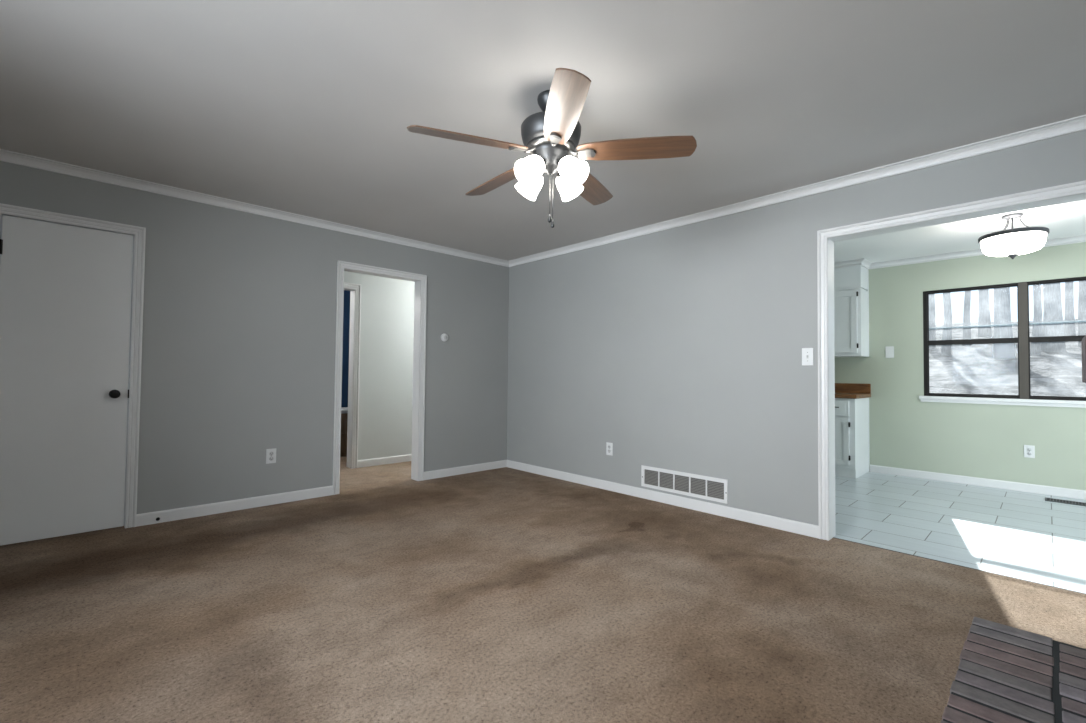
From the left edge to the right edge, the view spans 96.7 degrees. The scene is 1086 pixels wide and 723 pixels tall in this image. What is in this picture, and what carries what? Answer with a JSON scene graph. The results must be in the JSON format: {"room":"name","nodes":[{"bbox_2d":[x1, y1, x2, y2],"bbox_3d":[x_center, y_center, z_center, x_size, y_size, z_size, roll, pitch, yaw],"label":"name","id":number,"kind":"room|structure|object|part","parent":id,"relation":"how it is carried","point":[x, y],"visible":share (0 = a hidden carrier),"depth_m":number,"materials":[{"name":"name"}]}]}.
{"room":"living room","nodes":[
{"label":"living room","id":0,"kind":"room"},
{"bbox_2d":[0,161,508,513],"bbox_3d":[-2.481,-0.047,3.856,5.600,2.440,0.120,2,-2,-44],"label":"wall","id":1,"kind":"structure","parent":0,"point":[239,333],"depth_m":3.92,"materials":[{"name":"grey paint"}]},
{"bbox_2d":[0,215,132,545],"bbox_3d":[-3.110,0.119,3.150,0.634,2.030,0.102,2,-2,-44],"label":"door","id":2,"kind":"structure","parent":1,"relation":"in","point":[65,290],"depth_m":3.15,"materials":[{"name":"paint"}]},
{"bbox_3d":[-2.926,0.223,3.300,0.060,0.060,0.067,2,-2,-44],"label":"knob","id":3,"kind":"part","parent":2,"relation":"part of","materials":[{"name":"black metal"}]},
{"bbox_2d":[0,203,145,527],"bbox_3d":[-3.153,0.094,3.198,0.748,2.110,0.138,2,-2,-44],"label":"door frame","id":4,"kind":"structure","parent":1,"relation":"attached to","point":[139,233],"depth_m":3.38,"materials":[{"name":"white paint"}]},
{"bbox_2d":[136,485,332,526],"bbox_3d":[-2.368,1.133,3.853,1.347,0.083,0.012,2,-2,-44],"label":"baseboard","id":5,"kind":"structure","parent":1,"relation":"attached to","point":[149,518],"depth_m":3.77,"materials":[{"name":"white paint"}]},
{"bbox_2d":[266,448,275,463],"bbox_3d":[-2.241,0.780,3.983,0.074,0.120,0.009,2,-2,-44],"label":"wall outlet","id":6,"kind":"object","parent":1,"relation":"attached to","point":[270,453],"visible":1,"depth_m":3.98,"materials":[{"name":"white plastic"}]},
{"bbox_2d":[333,260,426,494],"bbox_3d":[-1.587,0.151,4.704,0.905,2.108,0.148,2,-2,-44],"label":"door frame","id":7,"kind":"structure","parent":1,"relation":"attached to","point":[420,292],"depth_m":4.92,"materials":[{"name":"white paint"}]},
{"bbox_2d":[441,333,447,341],"bbox_3d":[-1.044,-0.256,5.132,0.086,0.086,0.030,2,-2,-44],"label":"thermostat","id":8,"kind":"object","parent":1,"relation":"attached to","point":[444,337],"visible":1,"depth_m":5.12,"materials":[{"name":"white plastic"}]},
{"bbox_2d":[341,290,349,406],"bbox_3d":[-2.774,0.012,6.185,3.600,2.440,1.510,2,-2,-44],"label":"wall","id":9,"kind":"structure","parent":0,"point":[346,309],"depth_m":7.01,"materials":[{"name":"paint"}]},
{"bbox_2d":[344,271,414,459],"bbox_3d":[-2.427,-0.005,5.389,7.800,2.440,0.120,2,-2,-44],"label":"wall","id":10,"kind":"structure","parent":0,"point":[387,304],"depth_m":5.81,"materials":[{"name":"paint"}]},
{"bbox_2d":[344,282,360,468],"bbox_3d":[-2.520,0.152,5.291,0.972,2.117,0.148,2,-2,-44],"label":"door frame","id":11,"kind":"structure","parent":10,"relation":"attached to","point":[355,289],"depth_m":5.56,"materials":[{"name":"white paint"}]},
{"bbox_2d":[358,454,411,467],"bbox_3d":[-0.857,1.227,6.780,3.544,0.083,0.012,2,-2,-44],"label":"baseboard","id":12,"kind":"structure","parent":10,"relation":"attached to","point":[402,458],"depth_m":5.78,"materials":[{"name":"white paint"}]},
{"bbox_2d":[0,456,1085,722],"bbox_3d":[-0.183,1.232,3.598,8.630,0.080,9.800,2,-2,-44],"label":"floor","id":13,"kind":"structure","parent":0,"point":[505,594],"depth_m":2.29,"materials":[{"name":"brown carpet"}]},
{"bbox_2d":[340,407,347,455],"bbox_3d":[-2.663,0.941,6.541,0.940,0.605,0.506,2,-2,-44],"label":"bathroom vanity","id":14,"kind":"object","parent":13,"relation":"on","point":[344,410],"visible":0.02,"depth_m":6.30,"materials":[{"name":"brown wood"}]},
{"bbox_3d":[-2.674,1.045,6.230,0.420,0.220,0.018,2,-2,-44],"label":"drawer","id":15,"kind":"part","parent":14,"relation":"part of","materials":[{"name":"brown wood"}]},
{"bbox_3d":[-2.672,0.805,6.236,0.420,0.220,0.018,2,-2,-44],"label":"drawer","id":16,"kind":"part","parent":14,"relation":"part of","materials":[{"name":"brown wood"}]},
{"bbox_2d":[835,398,869,478],"bbox_3d":[3.277,0.852,5.767,0.648,0.868,0.921,2,-2,-44],"label":"base cabinet","id":17,"kind":"object","parent":13,"relation":"on","point":[852,452],"visible":0.28,"depth_m":5.34,"materials":[{"name":"paint"}]},
{"bbox_3d":[3.216,0.518,5.432,0.021,0.173,0.390,2,-2,-44],"label":"drawer","id":18,"kind":"part","parent":17,"relation":"part of","materials":[{"name":"paint"}]},
{"bbox_3d":[3.213,0.879,5.423,0.018,0.517,0.390,2,-2,-44],"label":"door","id":19,"kind":"part","parent":17,"relation":"part of","materials":[{"name":"paint"}]},
{"bbox_2d":[835,383,870,398],"bbox_3d":[3.297,0.338,5.785,0.625,0.160,0.935,2,-2,-44],"label":"countertop","id":20,"kind":"structure","parent":17,"relation":"on","point":[842,390],"depth_m":5.71,"materials":[{"name":"brown wood"}]},
{"bbox_2d":[833,537,1085,593],"bbox_3d":[2.435,1.200,2.845,0.010,0.006,1.290,2,-2,-44],"label":"threshold","id":21,"kind":"object","parent":13,"relation":"on","point":[833,537],"visible":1,"depth_m":2.81,"materials":[{"name":"grey"}]},
{"bbox_2d":[940,617,1085,722],"bbox_3d":[1.420,1.131,1.329,1.905,0.034,0.511,2,-2,-44],"label":"brick hearth","id":22,"kind":"object","parent":13,"relation":"on","point":[1005,674],"visible":1,"depth_m":1.72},
{"bbox_2d":[1045,497,1085,505],"bbox_3d":[4.713,1.261,4.325,0.140,0.007,0.300,2,-2,-44],"label":"floor vent","id":23,"kind":"object","parent":13,"relation":"in","point":[1046,499],"visible":1,"depth_m":4.34,"materials":[{"name":"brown metal"}]},
{"bbox_2d":[0,0,1085,262],"bbox_3d":[1.004,-1.315,2.561,8.780,0.100,6.600,2,-2,-44],"label":"ceiling","id":24,"kind":"structure","parent":0,"point":[301,107],"depth_m":2.34,"materials":[{"name":"paint"}]},
{"bbox_2d":[407,68,696,227],"bbox_3d":[-0.001,-0.962,2.378,1.332,0.636,1.279,2,-2,-44],"label":"ceiling fan","id":25,"kind":"object","parent":24,"relation":"hanging from","point":[550,136],"visible":1,"depth_m":2.24,"materials":[{"name":"brown wood"}]},
{"bbox_3d":[-0.331,-1.001,2.172,0.548,0.006,0.139,-1,14,-24],"label":"blade","id":26,"kind":"part","parent":25,"relation":"part of","materials":[{"name":"brown wood"}]},
{"bbox_3d":[-0.234,-0.988,2.636,0.139,0.006,0.548,-18,10,-41],"label":"blade","id":27,"kind":"part","parent":25,"relation":"part of","materials":[{"name":"brown wood"}]},
{"bbox_3d":[-0.057,-0.894,2.420,0.124,0.124,0.116,2,-42,-47],"label":"lamp shade","id":28,"kind":"part","parent":25,"relation":"part of","materials":[{"name":"white glass"}]},
{"bbox_3d":[-0.050,-0.899,2.241,0.124,0.124,0.116,-1,38,43],"label":"lamp shade","id":29,"kind":"part","parent":25,"relation":"part of","materials":[{"name":"white glass"}]},
{"bbox_3d":[-0.046,-0.903,2.245,0.052,0.052,0.079,-1,38,43],"label":"bulb","id":30,"kind":"part","parent":25,"relation":"part of","materials":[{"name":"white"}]},
{"bbox_3d":[0.081,-1.003,1.935,0.139,0.006,0.548,16,-1,-6],"label":"blade","id":31,"kind":"part","parent":25,"relation":"part of","materials":[{"name":"brown wood"}]},
{"bbox_3d":[0.122,-0.892,2.427,0.124,0.124,0.116,-1,-42,43],"label":"lamp shade","id":32,"kind":"part","parent":25,"relation":"part of","materials":[{"name":"white glass"}]},
{"bbox_3d":[0.129,-0.897,2.248,0.124,0.124,0.116,2,38,-47],"label":"lamp shade","id":33,"kind":"part","parent":25,"relation":"part of","materials":[{"name":"white glass"}]},
{"bbox_3d":[0.126,-0.901,2.252,0.052,0.052,0.079,2,38,-47],"label":"bulb","id":34,"kind":"part","parent":25,"relation":"part of","materials":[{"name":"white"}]},
{"bbox_3d":[0.238,-0.982,2.687,0.139,0.006,0.548,-17,-12,28],"label":"blade","id":35,"kind":"part","parent":25,"relation":"part of","materials":[{"name":"brown wood"}]},
{"bbox_3d":[0.433,-0.991,2.254,0.548,0.006,0.139,2,-16,12],"label":"blade","id":36,"kind":"part","parent":25,"relation":"part of","materials":[{"name":"brown wood"}]},
{"bbox_2d":[978,212,1049,258],"bbox_3d":[3.836,-1.016,3.946,0.418,0.364,0.418,2,-2,-44],"label":"ceiling lamp","id":37,"kind":"object","parent":24,"relation":"attached to","point":[1011,243],"visible":1,"depth_m":3.85,"materials":[{"name":"white glass"}]},
{"bbox_3d":[3.835,-0.950,3.944,0.392,0.148,0.392,2,-2,-44],"label":"lamp shade","id":38,"kind":"part","parent":37,"relation":"part of","materials":[{"name":"white glass"}]},
{"bbox_2d":[507,130,1085,525],"bbox_3d":[1.870,-0.011,3.452,0.130,2.440,6.720,2,-2,-44],"label":"wall","id":39,"kind":"structure","parent":0,"point":[679,349],"depth_m":3.93,"materials":[{"name":"grey paint"}]},
{"bbox_2d":[0,115,1085,266],"bbox_3d":[-0.750,-1.263,2.092,5.600,0.066,4.850,2,-2,-44],"label":"crown molding","id":40,"kind":"structure","parent":39,"relation":"attached to","point":[1075,124],"depth_m":3.45,"materials":[{"name":"white paint"}]},
{"bbox_2d":[606,442,612,455],"bbox_3d":[0.634,0.835,4.611,0.009,0.120,0.074,2,-2,-44],"label":"wall outlet","id":41,"kind":"object","parent":39,"relation":"attached to","point":[609,446],"visible":1,"depth_m":4.61,"materials":[{"name":"white plastic"}]},
{"bbox_2d":[424,460,818,537],"bbox_3d":[0.327,1.169,4.123,1.110,0.083,3.350,2,-2,-44],"label":"baseboard","id":42,"kind":"structure","parent":39,"relation":"attached to","point":[806,529],"depth_m":4.25,"materials":[{"name":"white paint"}]},
{"bbox_2d":[641,465,727,503],"bbox_3d":[1.162,1.020,4.050,0.012,0.185,0.799,2,-2,-44],"label":"air vent","id":43,"kind":"object","parent":39,"relation":"in","point":[694,485],"visible":1,"depth_m":4.02,"materials":[{"name":"white metal"}]},
{"bbox_3d":[0.959,1.025,4.266,0.008,0.134,0.142,2,-2,-44],"label":"louver panel","id":44,"kind":"part","parent":43,"relation":"part of","materials":[{"name":"grey paint"}]},
{"bbox_3d":[1.063,1.023,4.157,0.008,0.134,0.136,2,-2,-44],"label":"louver panel","id":45,"kind":"part","parent":43,"relation":"part of","materials":[{"name":"grey paint"}]},
{"bbox_3d":[1.165,1.022,4.050,0.008,0.134,0.136,2,-2,-44],"label":"louver panel","id":46,"kind":"part","parent":43,"relation":"part of","materials":[{"name":"grey paint"}]},
{"bbox_3d":[1.267,1.020,3.943,0.008,0.134,0.136,2,-2,-44],"label":"louver panel","id":47,"kind":"part","parent":43,"relation":"part of","materials":[{"name":"grey paint"}]},
{"bbox_3d":[1.372,1.018,3.834,0.008,0.134,0.142,2,-2,-44],"label":"louver panel","id":48,"kind":"part","parent":43,"relation":"part of","materials":[{"name":"grey paint"}]},
{"bbox_2d":[802,348,813,364],"bbox_3d":[1.846,-0.034,3.371,0.018,0.122,0.074,2,-2,-44],"label":"light switch","id":49,"kind":"object","parent":39,"relation":"attached to","point":[807,353],"visible":1,"depth_m":3.37,"materials":[{"name":"white plastic"}]},
{"bbox_2d":[817,180,1085,540],"bbox_3d":[2.429,0.144,2.856,0.158,2.110,1.410,2,-2,-44],"label":"door frame","id":50,"kind":"structure","parent":39,"relation":"attached to","point":[1076,191],"depth_m":3.27,"materials":[{"name":"white paint"}]},
{"bbox_2d":[835,242,1085,489],"bbox_3d":[4.104,0.067,5.506,0.140,2.440,6.600,2,-2,-44],"label":"wall","id":51,"kind":"structure","parent":0,"point":[987,441],"depth_m":5.14,"materials":[{"name":"green paint"}]},
{"bbox_2d":[834,265,868,356],"bbox_3d":[3.399,-0.602,5.908,0.353,1.095,0.921,2,-2,-44],"label":"upper cabinet","id":52,"kind":"object","parent":51,"relation":"attached to","point":[851,284],"visible":0.34,"depth_m":5.57,"materials":[{"name":"paint"}]},
{"bbox_3d":[3.430,-0.452,5.638,0.018,0.709,0.410,2,-2,-44],"label":"door","id":53,"kind":"part","parent":52,"relation":"part of","materials":[{"name":"paint"}]},
{"bbox_2d":[835,383,870,393],"bbox_3d":[3.516,0.324,5.995,0.020,0.116,0.935,2,-2,-44],"label":"backsplash","id":54,"kind":"structure","parent":51,"relation":"attached to","point":[839,387],"depth_m":5.78,"materials":[{"name":"brown wood"}]},
{"bbox_2d":[885,346,893,357],"bbox_3d":[3.977,-0.107,5.539,0.006,0.132,0.080,2,-2,-44],"label":"blank plate","id":55,"kind":"object","parent":51,"relation":"attached to","point":[889,350],"visible":1,"depth_m":5.54,"materials":[{"name":"white plastic"}]},
{"bbox_2d":[834,234,1085,269],"bbox_3d":[3.977,-1.128,5.314,0.371,0.063,6.470,2,-2,-44],"label":"crown molding","id":56,"kind":"structure","parent":51,"relation":"attached to","point":[1080,238],"depth_m":5.26,"materials":[{"name":"white paint"}]},
{"bbox_2d":[870,465,1085,499],"bbox_3d":[5.070,1.226,4.343,0.012,0.083,3.610,2,-2,-44],"label":"baseboard","id":57,"kind":"structure","parent":51,"relation":"attached to","point":[1008,485],"depth_m":4.93,"materials":[{"name":"white paint"}]},
{"bbox_2d":[919,396,1085,407],"bbox_3d":[4.715,0.400,4.743,0.054,0.063,1.620,2,-2,-44],"label":"window sill","id":58,"kind":"structure","parent":51,"relation":"attached to","point":[999,401],"depth_m":4.82,"materials":[{"name":"white paint"}]},
{"bbox_2d":[923,276,1085,400],"bbox_3d":[4.766,-0.207,4.798,0.096,1.155,1.555,2,-2,-44],"label":"window","id":59,"kind":"structure","parent":51,"relation":"in","point":[1023,340],"depth_m":4.79,"materials":[{"name":"black"}]},
{"bbox_3d":[4.515,-0.475,5.094,0.024,0.572,0.719,2,-2,-44],"label":"sash","id":60,"kind":"part","parent":59,"relation":"part of","materials":[{"name":"black"}]},
{"bbox_3d":[4.529,-0.369,5.106,0.008,0.020,0.719,2,-2,-44],"label":"storm rail","id":61,"kind":"part","parent":59,"relation":"part of","materials":[{"name":"silver metal"}]},
{"bbox_3d":[4.489,0.061,5.061,0.026,0.583,0.719,2,-2,-44],"label":"sash","id":62,"kind":"part","parent":59,"relation":"part of","materials":[{"name":"black"}]},
{"bbox_3d":[5.051,-0.485,4.534,0.024,0.572,0.704,2,-2,-44],"label":"sash","id":63,"kind":"part","parent":59,"relation":"part of","materials":[{"name":"black"}]},
{"bbox_3d":[5.026,0.052,4.501,0.026,0.583,0.704,2,-2,-44],"label":"sash","id":64,"kind":"part","parent":59,"relation":"part of","materials":[{"name":"black"}]},
{"bbox_3d":[5.066,-0.378,4.546,0.008,0.020,0.704,2,-2,-44],"label":"storm rail","id":65,"kind":"part","parent":59,"relation":"part of","materials":[{"name":"silver metal"}]},
{"bbox_2d":[1024,445,1034,457],"bbox_3d":[4.738,0.877,4.705,0.009,0.120,0.074,2,-2,-44],"label":"wall outlet","id":66,"kind":"object","parent":51,"relation":"attached to","point":[1029,450],"visible":1,"depth_m":4.70,"materials":[{"name":"white plastic"}]},
{"label":"outside","id":67,"kind":"structure","parent":0,"visible":0},
{"bbox_2d":[929,319,1085,396],"bbox_3d":[18.375,-0.643,20.982,41.830,6.187,48.000,2,-2,-44],"label":"ground","id":68,"kind":"structure","parent":67,"point":[973,369],"depth_m":14.11,"materials":[{"name":"white snow"}]},
{"bbox_2d":[929,294,935,348],"bbox_3d":[16.651,-6.902,20.320,3.245,13.016,4.588,0,-2,9],"label":"bare tree","id":69,"kind":"object","parent":68,"relation":"on","point":[932,318],"visible":0.04,"depth_m":20.13,"materials":[{"name":"grey plant"}]},
{"bbox_2d":[941,292,951,354],"bbox_3d":[15.306,-6.740,18.811,3.936,13.181,3.489,2,-2,-44],"label":"bare tree","id":70,"kind":"object","parent":68,"relation":"on","point":[947,333],"visible":0.06,"depth_m":18.23,"materials":[{"name":"grey plant"}]},
{"bbox_2d":[962,291,970,345],"bbox_3d":[18.521,-7.131,21.136,3.374,13.002,4.140,0,-2,8],"label":"bare tree","id":71,"kind":"object","parent":68,"relation":"on","point":[967,297],"visible":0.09,"depth_m":20.86,"materials":[{"name":"grey plant"}]},
{"bbox_2d":[977,289,991,336],"bbox_3d":[22.059,-7.683,24.645,3.249,13.004,3.894,2,-2,-44],"label":"bare tree","id":72,"kind":"object","parent":68,"relation":"on","point":[984,318],"visible":0.09,"depth_m":24.09,"materials":[{"name":"grey plant"}]},
{"bbox_2d":[993,287,1015,358],"bbox_3d":[15.097,-6.400,16.867,3.438,13.012,3.569,2,-2,-44],"label":"bare tree","id":73,"kind":"object","parent":68,"relation":"on","point":[1002,309],"visible":0.07,"depth_m":15.63,"materials":[{"name":"grey plant"}]},
{"bbox_2d":[1030,284,1041,354],"bbox_3d":[17.108,-6.678,16.282,3.588,13.012,4.090,2,-2,-31],"label":"bare tree","id":74,"kind":"object","parent":68,"relation":"on","point":[1035,349],"visible":0.12,"depth_m":16.52,"materials":[{"name":"grey plant"}]},
{"bbox_2d":[1041,283,1065,351],"bbox_3d":[18.282,-6.989,17.258,2.639,13.420,3.591,1,-2,-12],"label":"bare tree","id":75,"kind":"object","parent":68,"relation":"on","point":[1052,302],"visible":0.12,"depth_m":16.87,"materials":[{"name":"grey plant"}]},
{"bbox_2d":[1064,281,1075,335],"bbox_3d":[22.243,-7.497,20.195,1.979,13.286,4.096,0,-2,30],"label":"bare tree","id":76,"kind":"object","parent":68,"relation":"on","point":[1069,328],"visible":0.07,"depth_m":20.03,"materials":[{"name":"grey plant"}]},
{"bbox_2d":[1078,280,1085,347],"bbox_3d":[19.486,-6.899,17.246,2.695,13.011,3.264,2,-2,-44],"label":"bare tree","id":77,"kind":"object","parent":68,"relation":"on","point":[1082,284],"visible":0.06,"depth_m":17.10,"materials":[{"name":"grey plant"}]},
{"bbox_3d":[0.912,-0.107,0.224,5.720,2.440,0.120,2,-2,-44],"label":"wall","id":78,"kind":"structure","parent":0,"visible":0},
{"bbox_2d":[1081,335,1085,382],"bbox_3d":[1.481,-0.025,1.079,1.710,0.158,0.319,2,-2,-44],"label":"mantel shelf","id":79,"kind":"object","parent":78,"relation":"attached to","point":[1083,342],"visible":1,"depth_m":1.66,"materials":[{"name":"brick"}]}
]}

